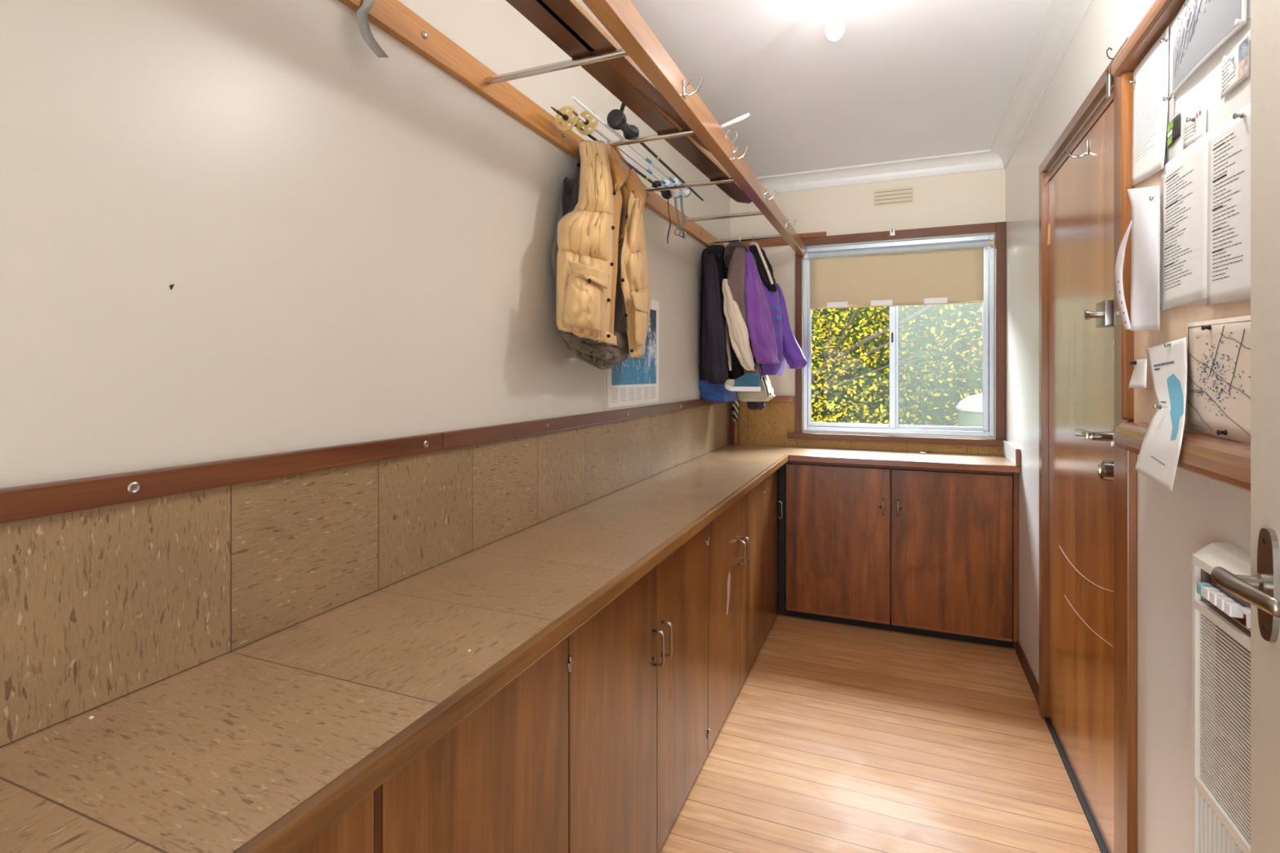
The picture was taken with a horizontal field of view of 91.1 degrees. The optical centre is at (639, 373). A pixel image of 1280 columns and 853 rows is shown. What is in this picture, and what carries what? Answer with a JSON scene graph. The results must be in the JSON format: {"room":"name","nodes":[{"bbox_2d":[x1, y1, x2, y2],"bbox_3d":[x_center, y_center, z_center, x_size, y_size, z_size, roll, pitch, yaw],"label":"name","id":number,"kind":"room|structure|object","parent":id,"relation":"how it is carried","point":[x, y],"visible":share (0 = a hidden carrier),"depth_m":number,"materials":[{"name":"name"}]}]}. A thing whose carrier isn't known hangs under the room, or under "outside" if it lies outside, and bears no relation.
{"room":"mudroom","nodes":[
{"label":"mudroom","id":0,"kind":"room"},
{"bbox_2d":[0,0,729,488],"bbox_3d":[-0.490,0.077,1.650,0.100,2.665,5.680,0,0,22],"label":"wall","id":1,"kind":"structure","parent":0,"point":[354,245],"depth_m":1.13,"materials":[{"name":"beige paint"}]},
{"bbox_2d":[0,432,442,524],"bbox_3d":[-0.993,0.163,0.263,0.024,0.041,2.693,0,0,22],"label":"wall rail","id":2,"kind":"object","parent":1,"relation":"attached to","point":[20,503],"visible":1,"depth_m":0.96,"materials":[{"name":"brown wood"}]},
{"bbox_2d":[0,401,729,746],"bbox_3d":[-0.457,0.319,1.592,0.006,0.282,5.559,0,0,22],"label":"tile backsplash","id":3,"kind":"structure","parent":1,"relation":"attached to","point":[100,606],"depth_m":1.08,"materials":[{"name":"beige tile"}]},
{"bbox_2d":[729,401,733,443],"bbox_3d":[0.604,0.322,4.145,0.018,0.276,0.019,0,0,22],"label":"batten","id":4,"kind":"object","parent":3,"relation":"attached to","point":[731,407],"visible":0.7,"depth_m":4.14,"materials":[{"name":"brown wood"}]},
{"bbox_2d":[338,0,826,255],"bbox_3d":[-0.174,-0.814,1.476,0.618,0.144,5.560,0,0,22],"label":"rack","id":5,"kind":"object","parent":1,"relation":"attached to","point":[621,19],"visible":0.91,"depth_m":1.70,"materials":[{"name":"brown wood"}]},
{"bbox_2d":[355,0,388,57],"bbox_3d":[-0.550,-0.746,1.294,0.011,0.181,0.075,0,0,31],"label":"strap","id":6,"kind":"object","parent":5,"relation":"hanging from","point":[362,12],"visible":1,"depth_m":1.28,"materials":[{"name":"grey fabric"}]},
{"bbox_2d":[551,175,623,319],"bbox_3d":[-0.149,-0.469,2.251,0.028,0.585,0.620,0,0,22],"label":"jacket","id":7,"kind":"object","parent":5,"relation":"hanging from","point":[568,181],"visible":0.23,"depth_m":2.04,"materials":[{"name":"fabric"}]},
{"bbox_2d":[550,105,671,199],"bbox_3d":[-0.075,-0.795,2.331,0.078,0.078,1.000,0,0,22],"label":"ski pole","id":8,"kind":"object","parent":5,"relation":"on","point":[566,118],"visible":0.84,"depth_m":1.96,"materials":[{"name":"black plastic"}]},
{"bbox_2d":[555,105,577,131],"bbox_3d":[-0.228,-0.795,1.959,0.078,0.078,0.036,0,0,22],"label":"basket","id":9,"kind":"object","parent":8,"relation":"on","point":[566,118],"depth_m":1.95,"materials":[{"name":"yellow plastic"}]},
{"bbox_2d":[666,197,671,243],"bbox_3d":[0.126,-0.680,2.756,0.012,0.220,0.027,0,0,22],"label":"strap","id":10,"kind":"object","parent":8,"relation":"hanging from","point":[668,197],"visible":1,"depth_m":2.76,"materials":[{"name":"black fabric"}]},
{"bbox_2d":[536,0,710,151],"bbox_3d":[-0.266,-0.838,1.146,0.073,0.101,3.124,0,0,25],"label":"ski","id":11,"kind":"object","parent":5,"relation":"on","point":[571,13],"visible":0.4,"depth_m":1.51,"materials":[{"name":"brown wood"}]},
{"bbox_2d":[572,110,681,198],"bbox_3d":[-0.025,-0.798,2.343,0.079,0.078,0.940,0,0,22],"label":"ski pole","id":12,"kind":"object","parent":5,"relation":"on","point":[587,122],"visible":0.8,"depth_m":2.01,"materials":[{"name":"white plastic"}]},
{"bbox_2d":[576,110,598,135],"bbox_3d":[-0.167,-0.798,1.999,0.078,0.078,0.036,0,0,22],"label":"basket","id":13,"kind":"object","parent":12,"relation":"on","point":[587,122],"depth_m":1.99,"materials":[{"name":"yellow plastic"}]},
{"bbox_2d":[674,195,686,238],"bbox_3d":[0.178,-0.691,2.775,0.054,0.189,0.027,0,0,5],"label":"strap","id":14,"kind":"object","parent":12,"relation":"hanging from","point":[684,233],"visible":0.97,"depth_m":2.77,"materials":[{"name":"fabric"}]},
{"bbox_2d":[506,0,751,204],"bbox_3d":[-0.234,-0.800,1.349,0.080,0.026,3.526,0,0,25],"label":"ski","id":15,"kind":"object","parent":5,"relation":"on","point":[602,72],"visible":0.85,"depth_m":1.76,"materials":[{"name":"brown wood"}]},
{"bbox_2d":[571,96,690,197],"bbox_3d":[0.009,-0.795,2.282,0.049,0.049,1.028,0,0,22],"label":"ski pole","id":16,"kind":"object","parent":5,"relation":"on","point":[685,192],"visible":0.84,"depth_m":2.28,"materials":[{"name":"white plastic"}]},
{"bbox_2d":[606,109,703,200],"bbox_3d":[0.107,-0.809,2.443,0.061,0.061,0.998,0,0,22],"label":"ski pole","id":17,"kind":"object","parent":5,"relation":"on","point":[616,118],"visible":0.94,"depth_m":2.06,"materials":[{"name":"black plastic"}]},
{"bbox_2d":[619,102,625,112],"bbox_3d":[-0.046,-0.833,1.964,0.024,0.043,0.129,0,0,-23],"label":"strap","id":18,"kind":"object","parent":17,"relation":"attached to","point":[622,108],"visible":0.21,"depth_m":1.99,"materials":[{"name":"black plastic"}]},
{"bbox_2d":[720,112,750,142],"bbox_3d":[0.311,-0.804,2.062,0.104,0.081,0.015,0,0,35],"label":"clip","id":19,"kind":"object","parent":5,"relation":"on","point":[744,116],"visible":1,"depth_m":2.06,"materials":[{"name":"white plastic"}]},
{"bbox_3d":[-0.132,-0.726,2.140,0.008,0.140,0.341,0,0,22],"label":"hanger","id":20,"kind":"object","parent":5,"relation":"hanging from","visible":0},
{"bbox_2d":[555,140,651,369],"bbox_3d":[-0.095,-0.430,2.191,0.210,0.836,0.972,0,0,17],"label":"vest","id":21,"kind":"object","parent":20,"relation":"hanging from","point":[589,238],"visible":1,"depth_m":1.94,"materials":[{"name":"fabric"}]},
{"bbox_2d":[440,398,728,449],"bbox_3d":[0.063,0.163,2.834,0.024,0.041,2.860,0,0,22],"label":"wall rail","id":22,"kind":"object","parent":1,"relation":"attached to","point":[468,437],"visible":0.84,"depth_m":1.97,"materials":[{"name":"brown wood"}]},
{"bbox_2d":[604,369,605,411],"bbox_3d":[-0.133,-0.300,2.383,0.004,0.882,0.008,0,0,22],"label":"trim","id":23,"kind":"structure","parent":1,"relation":"attached to","point":[604,370],"depth_m":2.38,"materials":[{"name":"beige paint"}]},
{"bbox_2d":[607,299,658,408],"bbox_3d":[-0.018,-0.102,2.664,0.002,0.467,0.555,0,0,22],"label":"wall calendar","id":24,"kind":"object","parent":1,"relation":"attached to","point":[633,381],"visible":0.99,"depth_m":2.71,"materials":[{"name":"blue paper"}]},
{"bbox_2d":[611,309,656,385],"bbox_3d":[-0.018,-0.122,2.664,0.001,0.335,0.485,0,0,22],"label":"picture","id":25,"kind":"object","parent":24,"relation":"on","point":[631,371],"depth_m":2.74},
{"bbox_2d":[576,0,730,198],"bbox_3d":[-0.424,-1.209,1.568,0.085,0.092,5.580,0,0,22],"label":"trim","id":26,"kind":"structure","parent":1,"relation":"attached to","point":[581,2],"depth_m":2.23,"materials":[{"name":"white paint"}]},
{"bbox_2d":[630,0,1052,177],"bbox_3d":[0.275,-1.295,1.282,1.795,0.080,5.780,0,0,22],"label":"ceiling","id":27,"kind":"structure","parent":0,"point":[903,79],"depth_m":2.59,"materials":[{"name":"paint"}]},
{"bbox_2d":[825,0,844,40],"bbox_3d":[0.637,-1.172,2.052,0.061,0.164,0.061,0,0,22],"label":"ceiling lamp","id":28,"kind":"object","parent":27,"relation":"attached to","point":[835,25],"visible":1,"depth_m":2.04,"materials":[{"name":"white glass"}]},
{"bbox_2d":[729,168,1005,593],"bbox_3d":[1.353,0.077,3.909,1.595,2.665,0.100,0,0,22],"label":"wall","id":29,"kind":"structure","parent":0,"point":[976,197],"depth_m":3.84,"materials":[{"name":"beige paint"}]},
{"bbox_2d":[730,149,1004,198],"bbox_3d":[1.318,-1.209,3.824,1.595,0.092,0.085,0,0,22],"label":"trim","id":30,"kind":"structure","parent":29,"relation":"attached to","point":[981,160],"depth_m":3.77,"materials":[{"name":"white paint"}]},
{"bbox_2d":[733,401,1002,454],"bbox_3d":[1.335,0.319,3.859,1.588,0.282,0.006,0,0,22],"label":"tile backsplash","id":31,"kind":"structure","parent":29,"relation":"attached to","point":[771,424],"depth_m":4.02,"materials":[{"name":"beige tile"}]},
{"bbox_2d":[738,222,1005,446],"bbox_3d":[1.353,-0.224,3.883,1.570,1.268,0.119,0,0,22],"label":"window","id":32,"kind":"structure","parent":29,"relation":"in","point":[988,428],"depth_m":3.76,"materials":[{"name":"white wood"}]},
{"bbox_2d":[889,229,894,235],"bbox_3d":[1.507,-0.847,3.752,0.030,0.037,0.028,0,0,22],"label":"hook","id":33,"kind":"object","parent":32,"relation":"attached to","point":[891,231],"visible":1,"depth_m":3.76,"materials":[{"name":"metal"}]},
{"bbox_2d":[803,236,994,309],"bbox_3d":[1.534,-0.595,3.796,1.061,0.370,0.046,0,0,22],"label":"roller blind","id":34,"kind":"object","parent":32,"relation":"attached to","point":[944,273],"visible":1,"depth_m":3.80,"materials":[{"name":"beige fabric"}]},
{"bbox_2d":[873,186,913,206],"bbox_3d":[1.524,-1.068,3.781,0.220,0.100,0.006,0,0,22],"label":"air vent","id":35,"kind":"object","parent":29,"relation":"in","point":[901,195],"visible":1,"depth_m":3.78,"materials":[{"name":"paint"}]},
{"bbox_2d":[658,592,1101,852],"bbox_3d":[0.275,1.440,1.282,1.795,0.060,5.780,0,0,22],"label":"floor","id":36,"kind":"structure","parent":0,"point":[836,737],"depth_m":2.30,"materials":[{"name":"brown wood"}]},
{"bbox_2d":[296,636,568,852],"bbox_3d":[-0.511,0.952,0.903,0.419,0.917,1.046,0,0,22],"label":"base cabinet","id":37,"kind":"object","parent":36,"relation":"on","point":[496,781],"visible":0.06,"depth_m":1.06,"materials":[{"name":"brown wood"}]},
{"bbox_2d":[566,525,707,852],"bbox_3d":[-0.115,0.952,1.867,0.419,0.917,1.052,0,0,22],"label":"base cabinet","id":38,"kind":"object","parent":36,"relation":"on","point":[637,668],"visible":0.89,"depth_m":1.70,"materials":[{"name":"brown wood"}]},
{"bbox_2d":[706,480,764,753],"bbox_3d":[0.284,0.952,2.840,0.419,0.917,1.068,0,0,22],"label":"base cabinet","id":39,"kind":"object","parent":36,"relation":"on","point":[735,542],"visible":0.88,"depth_m":2.66,"materials":[{"name":"brown wood"}]},
{"bbox_2d":[764,470,782,639],"bbox_3d":[0.559,0.952,3.510,0.419,0.917,0.398,0,0,22],"label":"base cabinet","id":40,"kind":"object","parent":36,"relation":"on","point":[771,482],"visible":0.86,"depth_m":3.43,"materials":[{"name":"brown wood"}]},
{"bbox_2d":[778,461,1018,648],"bbox_3d":[1.427,0.952,3.576,1.201,0.916,0.454,0,0,22],"label":"base cabinet","id":41,"kind":"object","parent":36,"relation":"on","point":[919,551],"visible":0.89,"depth_m":3.37,"materials":[{"name":"brown wood"}]},
{"bbox_2d":[0,443,1020,852],"bbox_3d":[0.278,0.477,1.290,1.593,0.034,5.559,0,0,22],"label":"countertop","id":42,"kind":"structure","parent":41,"relation":"on","point":[261,745],"depth_m":0.90,"materials":[{"name":"beige tile"}]},
{"bbox_2d":[731,397,738,444],"bbox_3d":[0.618,0.155,4.075,0.054,0.611,0.054,0,0,-10],"label":"umbrella","id":43,"kind":"object","parent":42,"relation":"on","point":[735,405],"visible":0.41,"depth_m":4.06,"materials":[{"name":"fabric"}]},
{"bbox_2d":[1002,440,1020,466],"bbox_3d":[1.970,0.418,3.340,0.019,0.086,0.468,0,0,22],"label":"side upstand","id":44,"kind":"object","parent":42,"relation":"on","point":[1012,453],"visible":1,"depth_m":3.26,"materials":[{"name":"laminate"}]},
{"bbox_2d":[1005,0,1250,852],"bbox_3d":[1.078,0.077,1.006,0.100,2.665,5.680,0,0,22],"label":"wall","id":45,"kind":"structure","parent":0,"point":[1199,511],"depth_m":1.58,"materials":[{"name":"beige paint"}]},
{"bbox_2d":[1015,640,1039,706],"bbox_3d":[1.796,1.379,2.906,0.014,0.062,0.580,0,0,22],"label":"baseboard","id":46,"kind":"structure","parent":45,"relation":"attached to","point":[1033,682],"depth_m":2.88,"materials":[{"name":"brown wood"}]},
{"bbox_2d":[990,0,1093,168],"bbox_3d":[0.973,-1.209,0.995,0.085,0.092,5.580,0,0,22],"label":"trim","id":47,"kind":"structure","parent":45,"relation":"attached to","point":[1064,19],"depth_m":2.50,"materials":[{"name":"white paint"}]},
{"bbox_2d":[1039,36,1137,852],"bbox_3d":[1.468,0.274,2.104,0.132,2.272,1.088,0,0,22],"label":"door","id":48,"kind":"structure","parent":45,"relation":"in","point":[1088,483],"depth_m":2.02,"materials":[{"name":"brown wood"}]},
{"bbox_2d":[1106,47,1114,99],"bbox_3d":[1.283,-0.823,1.720,0.018,0.134,0.036,0,0,22],"label":"tag","id":49,"kind":"object","parent":48,"relation":"hanging from","point":[1108,77],"visible":1,"depth_m":1.71,"materials":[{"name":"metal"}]},
{"bbox_2d":[1111,0,1250,492],"bbox_3d":[0.967,-0.322,0.964,0.072,1.008,1.418,0,0,22],"label":"pinboard","id":50,"kind":"object","parent":45,"relation":"attached to","point":[1220,459],"visible":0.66,"depth_m":1.43,"materials":[{"name":"brown wood"}]},
{"bbox_2d":[1128,79,1136,84],"bbox_3d":[1.227,-0.725,1.558,0.022,0.010,0.010,0,0,22],"label":"pin","id":51,"kind":"object","parent":50,"relation":"attached to","point":[1134,81],"visible":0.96,"depth_m":1.56,"materials":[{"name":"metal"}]},
{"bbox_2d":[1128,360,1136,364],"bbox_3d":[1.203,-0.026,1.526,0.022,0.010,0.010,0,0,22],"label":"pin","id":52,"kind":"object","parent":50,"relation":"attached to","point":[1131,362],"visible":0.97,"depth_m":1.52,"materials":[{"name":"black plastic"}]},
{"bbox_2d":[1114,185,1159,330],"bbox_3d":[1.152,-0.270,1.467,0.032,0.350,0.188,0,0,9],"label":"paper","id":53,"kind":"object","parent":50,"relation":"attached to","point":[1144,223],"visible":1,"depth_m":1.44,"materials":[{"name":"white paper"}]},
{"bbox_2d":[1128,359,1146,388],"bbox_3d":[1.184,0.001,1.490,0.014,0.070,0.122,0,0,22],"label":"note","id":54,"kind":"object","parent":50,"relation":"attached to","point":[1138,380],"visible":1,"depth_m":1.49,"materials":[{"name":"white paper"}]},
{"bbox_2d":[1131,25,1168,186],"bbox_3d":[1.193,-0.605,1.479,0.008,0.308,0.235,0,0,22],"label":"page","id":55,"kind":"object","parent":50,"relation":"attached to","point":[1149,114],"visible":1,"depth_m":1.47,"materials":[{"name":"white paper"}]},
{"bbox_2d":[1134,337,1186,491],"bbox_3d":[1.096,0.075,1.326,0.061,0.298,0.354,0,0,22],"label":"leaflet","id":56,"kind":"object","parent":50,"relation":"hanging from","point":[1157,460],"visible":1,"depth_m":1.29,"materials":[{"name":"white paper"}]},
{"bbox_2d":[1152,404,1167,408],"bbox_3d":[1.069,0.068,1.291,0.022,0.010,0.010,0,0,22],"label":"pin","id":57,"kind":"object","parent":56,"relation":"attached to","point":[1154,406],"visible":1,"depth_m":1.29,"materials":[{"name":"metal"}]},
{"bbox_2d":[1160,37,1168,43],"bbox_3d":[1.151,-0.730,1.373,0.022,0.010,0.010,0,0,22],"label":"pin","id":58,"kind":"object","parent":50,"relation":"attached to","point":[1166,39],"visible":0.97,"depth_m":1.37,"materials":[{"name":"metal"}]},
{"bbox_2d":[1164,342,1171,346],"bbox_3d":[1.138,-0.062,1.346,0.022,0.010,0.010,0,0,22],"label":"pin","id":59,"kind":"object","parent":50,"relation":"attached to","point":[1166,344],"visible":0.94,"depth_m":1.35,"materials":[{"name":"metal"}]},
{"bbox_2d":[1162,95,1174,101],"bbox_3d":[1.136,-0.591,1.347,0.022,0.010,0.010,0,0,22],"label":"pin","id":60,"kind":"object","parent":50,"relation":"attached to","point":[1169,97],"visible":1,"depth_m":1.35,"materials":[{"name":"metal"}]},
{"bbox_2d":[1167,112,1180,147],"bbox_3d":[1.143,-0.520,1.347,0.003,0.053,0.068,0,0,22],"label":"leaflet","id":61,"kind":"object","parent":50,"relation":"attached to","point":[1174,126],"visible":1,"depth_m":1.34,"materials":[{"name":"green paper"}]},
{"bbox_2d":[1160,131,1208,311],"bbox_3d":[1.121,-0.300,1.301,0.004,0.320,0.245,0,0,22],"label":"page","id":62,"kind":"object","parent":50,"relation":"attached to","point":[1184,178],"visible":0.99,"depth_m":1.28,"materials":[{"name":"white paper"}]},
{"bbox_2d":[1186,116,1195,122],"bbox_3d":[1.098,-0.505,1.247,0.022,0.010,0.010,0,0,22],"label":"pin","id":63,"kind":"object","parent":50,"relation":"attached to","point":[1188,119],"visible":1,"depth_m":1.25,"materials":[{"name":"metal"}]},
{"bbox_2d":[1182,105,1206,149],"bbox_3d":[1.102,-0.489,1.250,0.003,0.070,0.105,0,0,22],"label":"business card","id":64,"kind":"object","parent":50,"relation":"attached to","point":[1192,131],"visible":0.99,"depth_m":1.24,"materials":[{"name":"white paper"}]},
{"bbox_2d":[1200,324,1211,330],"bbox_3d":[1.072,-0.087,1.183,0.022,0.010,0.010,0,0,22],"label":"pin","id":65,"kind":"object","parent":50,"relation":"attached to","point":[1203,327],"visible":1,"depth_m":1.18,"materials":[{"name":"black plastic"}]},
{"bbox_2d":[1165,0,1250,306],"bbox_3d":[1.087,-0.430,1.204,0.001,0.624,0.402,0,0,22],"label":"sheet","id":66,"kind":"object","parent":50,"relation":"attached to","point":[1202,87],"visible":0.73,"depth_m":1.20,"materials":[{"name":"white paper"}]},
{"bbox_2d":[1170,0,1247,96],"bbox_3d":[1.077,-0.689,1.204,0.007,0.197,0.323,0,0,22],"label":"print","id":67,"kind":"object","parent":50,"relation":"attached to","point":[1200,27],"visible":1,"depth_m":1.21,"materials":[{"name":"white paper"}]},
{"bbox_2d":[1186,315,1250,444],"bbox_3d":[1.059,0.008,1.147,0.004,0.222,0.290,0,0,22],"label":"map","id":68,"kind":"object","parent":50,"relation":"attached to","point":[1219,384],"visible":0.94,"depth_m":1.15,"materials":[{"name":"paper"}]},
{"bbox_2d":[1216,429,1227,435],"bbox_3d":[1.048,0.105,1.125,0.022,0.010,0.010,0,0,22],"label":"pin","id":69,"kind":"object","parent":50,"relation":"on","point":[1219,432],"visible":1,"depth_m":1.12,"materials":[{"name":"black plastic"}]},
{"bbox_2d":[1222,54,1233,62],"bbox_3d":[1.038,-0.555,1.104,0.022,0.010,0.010,0,0,22],"label":"pin","id":70,"kind":"object","parent":50,"relation":"attached to","point":[1230,57],"visible":0.99,"depth_m":1.10,"materials":[{"name":"white plastic"}]},
{"bbox_2d":[1206,102,1250,306],"bbox_3d":[1.040,-0.291,1.107,0.004,0.334,0.191,0,0,22],"label":"page","id":71,"kind":"object","parent":50,"relation":"attached to","point":[1228,192],"visible":0.94,"depth_m":1.11,"materials":[{"name":"white paper"}]},
{"bbox_2d":[1221,33,1249,99],"bbox_3d":[1.039,-0.535,1.099,0.003,0.072,0.099,0,0,22],"label":"photo card","id":72,"kind":"object","parent":50,"relation":"attached to","point":[1234,71],"visible":0.99,"depth_m":1.09,"materials":[{"name":"white paper"}]},
{"bbox_2d":[1232,111,1244,119],"bbox_3d":[1.020,-0.438,1.065,0.022,0.010,0.010,0,0,22],"label":"pin","id":73,"kind":"object","parent":50,"relation":"attached to","point":[1235,115],"visible":1,"depth_m":1.06,"materials":[{"name":"metal"}]},
{"bbox_2d":[1234,17,1250,25],"bbox_3d":[1.018,-0.595,1.059,0.022,0.010,0.010,0,0,22],"label":"pin","id":74,"kind":"object","parent":50,"relation":"attached to","point":[1243,20],"visible":0.97,"depth_m":1.06,"materials":[{"name":"white plastic"}]},
{"bbox_2d":[1191,542,1250,852],"bbox_3d":[0.933,0.690,0.877,0.067,0.760,0.612,0,0,22],"label":"wall heater","id":75,"kind":"object","parent":45,"relation":"attached to","point":[1221,620],"visible":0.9,"depth_m":1.09,"materials":[{"name":"white metal"}]},
{"bbox_2d":[1200,793,1243,852],"bbox_3d":[0.929,0.905,0.879,0.030,0.289,0.587,0,0,22],"label":"outlet","id":76,"kind":"object","parent":75,"relation":"attached to","point":[1216,836],"depth_m":1.10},
{"bbox_2d":[1200,612,1250,842],"bbox_3d":[0.930,0.587,0.879,0.028,0.309,0.587,0,0,22],"label":"grille","id":77,"kind":"object","parent":75,"relation":"attached to","point":[1224,655],"depth_m":1.07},
{"bbox_2d":[1210,0,1279,852],"bbox_3d":[0.691,0.379,0.501,0.098,2.038,0.852,0,0,22],"label":"door","id":78,"kind":"structure","parent":45,"relation":"in","point":[1260,589],"depth_m":0.85,"materials":[{"name":"beige paint"}]},
{"label":"outside","id":79,"kind":"structure","parent":0,"visible":0},
{"bbox_3d":[6.526,2.360,15.903,28.000,0.100,25.620,0,0,22],"label":"ground","id":80,"kind":"structure","parent":79,"visible":0},
{"bbox_2d":[811,304,982,425],"bbox_3d":[1.571,-0.279,7.953,4.945,5.195,3.316,0,0,22],"label":"hedge","id":81,"kind":"object","parent":80,"relation":"on","point":[832,356],"visible":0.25,"depth_m":7.75,"materials":[{"name":"green plant"}]},
{"bbox_2d":[847,301,982,426],"bbox_3d":[4.123,0.206,8.506,3.310,4.308,2.435,0,0,22],"label":"bush","id":82,"kind":"object","parent":80,"relation":"on","point":[939,324],"visible":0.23,"depth_m":7.89,"materials":[{"name":"green plant"}]},
{"bbox_2d":[955,393,982,426],"bbox_3d":[4.194,1.258,6.927,1.280,2.105,1.280,0,0,22],"label":"water tank","id":83,"kind":"object","parent":80,"relation":"on","point":[970,414],"visible":0.15,"depth_m":6.84,"materials":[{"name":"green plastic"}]},
{"bbox_2d":[956,306,982,399],"bbox_3d":[4.299,0.734,7.692,0.793,3.157,0.541,0,0,22],"label":"bush","id":84,"kind":"object","parent":80,"relation":"on","point":[971,382],"visible":0.26,"depth_m":7.65,"materials":[{"name":"green plant"}]},
{"bbox_3d":[0.651,-0.723,3.614,0.006,0.138,0.241,0,0,22],"label":"hanger","id":85,"kind":"object","parent":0,"visible":0},
{"bbox_2d":[744,241,807,374],"bbox_3d":[0.738,-0.368,3.481,0.351,0.751,0.402,0,0,22],"label":"jacket","id":86,"kind":"object","parent":85,"relation":"hanging from","point":[774,344],"visible":0.99,"depth_m":3.43,"materials":[{"name":"fabric"}]},
{"bbox_3d":[0.479,-0.723,3.684,0.006,0.138,0.241,0,0,22],"label":"hanger","id":87,"kind":"object","parent":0,"visible":0},
{"bbox_2d":[698,244,737,402],"bbox_3d":[0.447,-0.292,3.570,0.180,0.902,0.419,0,0,19],"label":"coat","id":88,"kind":"object","parent":87,"relation":"hanging from","point":[714,371],"visible":0.83,"depth_m":3.40,"materials":[{"name":"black fabric"}]},
{"bbox_2d":[724,373,760,391],"bbox_3d":[0.535,0.043,3.280,0.189,0.097,0.082,0,0,22],"label":"sneaker","id":89,"kind":"object","parent":88,"relation":"hanging from","point":[748,381],"visible":1,"depth_m":3.25,"materials":[{"name":"blue fabric"}]},
{"bbox_3d":[0.581,-0.724,3.642,0.006,0.139,0.241,0,0,22],"label":"hanger","id":90,"kind":"object","parent":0,"visible":0},
{"bbox_2d":[721,241,761,378],"bbox_3d":[0.570,-0.355,3.511,0.230,0.769,0.437,0,0,22],"label":"jacket","id":91,"kind":"object","parent":90,"relation":"hanging from","point":[741,359],"visible":0.87,"depth_m":3.35,"materials":[{"name":"beige fabric"}]},
{"bbox_2d":[736,374,775,409],"bbox_3d":[0.669,-0.054,3.686,0.237,0.533,0.175,0,0,22],"label":"coat","id":92,"kind":"object","parent":91,"relation":"hanging from","point":[754,400],"visible":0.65,"depth_m":3.63,"materials":[{"name":"fabric"}]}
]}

